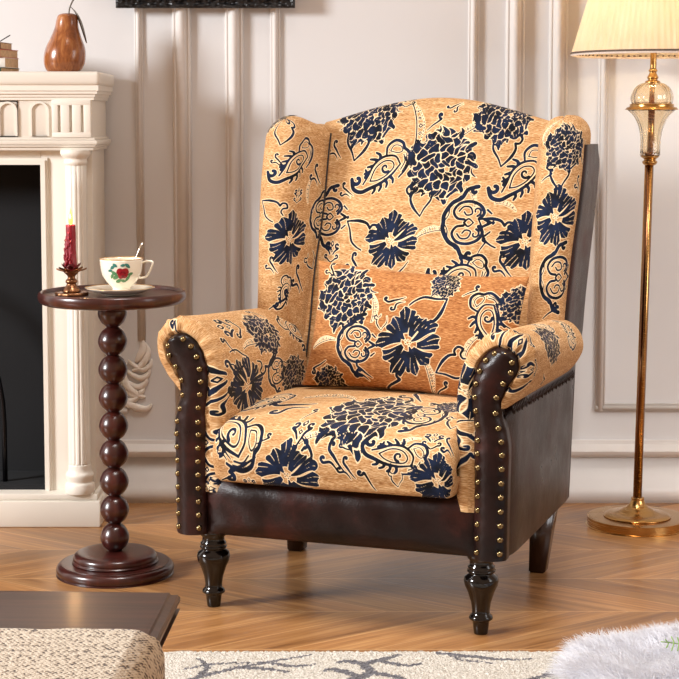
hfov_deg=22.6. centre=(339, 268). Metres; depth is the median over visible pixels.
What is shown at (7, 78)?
mantel shelf
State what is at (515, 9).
trim
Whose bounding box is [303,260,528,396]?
lumbar pillow
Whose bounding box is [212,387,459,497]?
seat cushion
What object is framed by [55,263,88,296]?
candle holder
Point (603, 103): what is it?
trim
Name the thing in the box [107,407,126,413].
trim
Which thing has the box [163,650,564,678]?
area rug
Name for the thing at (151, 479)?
baseboard
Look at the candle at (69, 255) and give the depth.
3.97 m
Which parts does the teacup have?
handle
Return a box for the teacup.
[100,256,153,289]
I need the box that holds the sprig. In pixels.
[661,636,678,650]
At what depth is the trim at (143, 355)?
4.79 m
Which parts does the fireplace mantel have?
fire screen frame, arched molding, opening molding, arched molding, cornice, cove molding, fluted panel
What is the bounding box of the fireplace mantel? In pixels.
[0,71,113,526]
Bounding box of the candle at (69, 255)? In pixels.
[63,208,76,270]
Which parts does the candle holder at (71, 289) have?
stem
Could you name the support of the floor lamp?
on the floor
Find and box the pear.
[44,0,86,70]
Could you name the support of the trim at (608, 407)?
attached to the wall
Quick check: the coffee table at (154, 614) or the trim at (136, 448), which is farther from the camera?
the trim at (136, 448)
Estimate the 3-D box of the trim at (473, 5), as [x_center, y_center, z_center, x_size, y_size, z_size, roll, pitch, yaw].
[0.372,-0.963,4.680,0.030,2.738,0.018,0,5,0]
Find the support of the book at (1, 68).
on the fireplace mantel
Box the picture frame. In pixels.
[116,0,294,7]
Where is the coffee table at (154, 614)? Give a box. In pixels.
[0,591,179,647]
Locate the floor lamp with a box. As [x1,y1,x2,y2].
[570,0,678,536]
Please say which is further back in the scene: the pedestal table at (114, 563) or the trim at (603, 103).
the trim at (603, 103)
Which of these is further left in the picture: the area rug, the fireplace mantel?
the fireplace mantel
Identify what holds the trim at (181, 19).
attached to the wall
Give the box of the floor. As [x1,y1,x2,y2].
[0,503,678,651]
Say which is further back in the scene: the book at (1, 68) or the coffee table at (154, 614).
the book at (1, 68)
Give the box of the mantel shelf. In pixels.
[0,71,113,86]
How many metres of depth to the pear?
4.50 m
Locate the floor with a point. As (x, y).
(320, 597)
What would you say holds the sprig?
on the fur throw
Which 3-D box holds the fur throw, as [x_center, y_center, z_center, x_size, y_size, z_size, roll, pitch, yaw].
[0.726,0.732,3.159,0.694,0.121,0.695,0,5,0]
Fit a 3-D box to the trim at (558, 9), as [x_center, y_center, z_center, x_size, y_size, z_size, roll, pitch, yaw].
[0.607,-0.914,4.677,0.053,2.835,0.032,0,5,0]
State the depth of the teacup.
3.96 m
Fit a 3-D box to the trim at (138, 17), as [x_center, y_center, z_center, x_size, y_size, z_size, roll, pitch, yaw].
[-0.557,-1.061,4.673,0.022,2.540,0.014,0,5,0]
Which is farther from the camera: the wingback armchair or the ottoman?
the wingback armchair
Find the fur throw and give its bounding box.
[541,619,678,678]
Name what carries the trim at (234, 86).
attached to the wall
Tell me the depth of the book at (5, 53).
4.53 m
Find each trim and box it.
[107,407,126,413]
[119,340,152,411]
[122,440,678,456]
[134,8,145,340]
[172,8,192,417]
[225,8,244,311]
[270,8,279,124]
[468,0,478,100]
[505,0,524,112]
[548,0,568,120]
[594,59,608,410]
[595,403,678,411]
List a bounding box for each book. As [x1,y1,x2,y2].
[0,42,11,49]
[0,49,18,58]
[0,57,18,68]
[0,67,18,70]
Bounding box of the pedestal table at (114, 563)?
[37,284,185,588]
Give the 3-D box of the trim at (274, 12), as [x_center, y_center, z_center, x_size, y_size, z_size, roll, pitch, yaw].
[-0.178,-0.963,4.681,0.026,2.738,0.016,0,5,0]
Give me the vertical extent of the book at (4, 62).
0.026 m
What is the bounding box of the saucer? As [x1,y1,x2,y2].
[85,284,154,295]
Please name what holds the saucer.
on the pedestal table at (114, 563)
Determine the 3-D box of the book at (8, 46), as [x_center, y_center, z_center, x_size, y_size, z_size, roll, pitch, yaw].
[-0.927,-0.594,4.540,0.080,0.018,0.090,1,5,9]
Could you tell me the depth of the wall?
4.74 m
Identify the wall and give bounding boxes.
[0,0,678,439]
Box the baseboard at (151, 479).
[121,457,678,502]
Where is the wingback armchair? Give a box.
[157,98,598,634]
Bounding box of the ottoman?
[0,628,164,678]
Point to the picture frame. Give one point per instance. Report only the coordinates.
(119, 3)

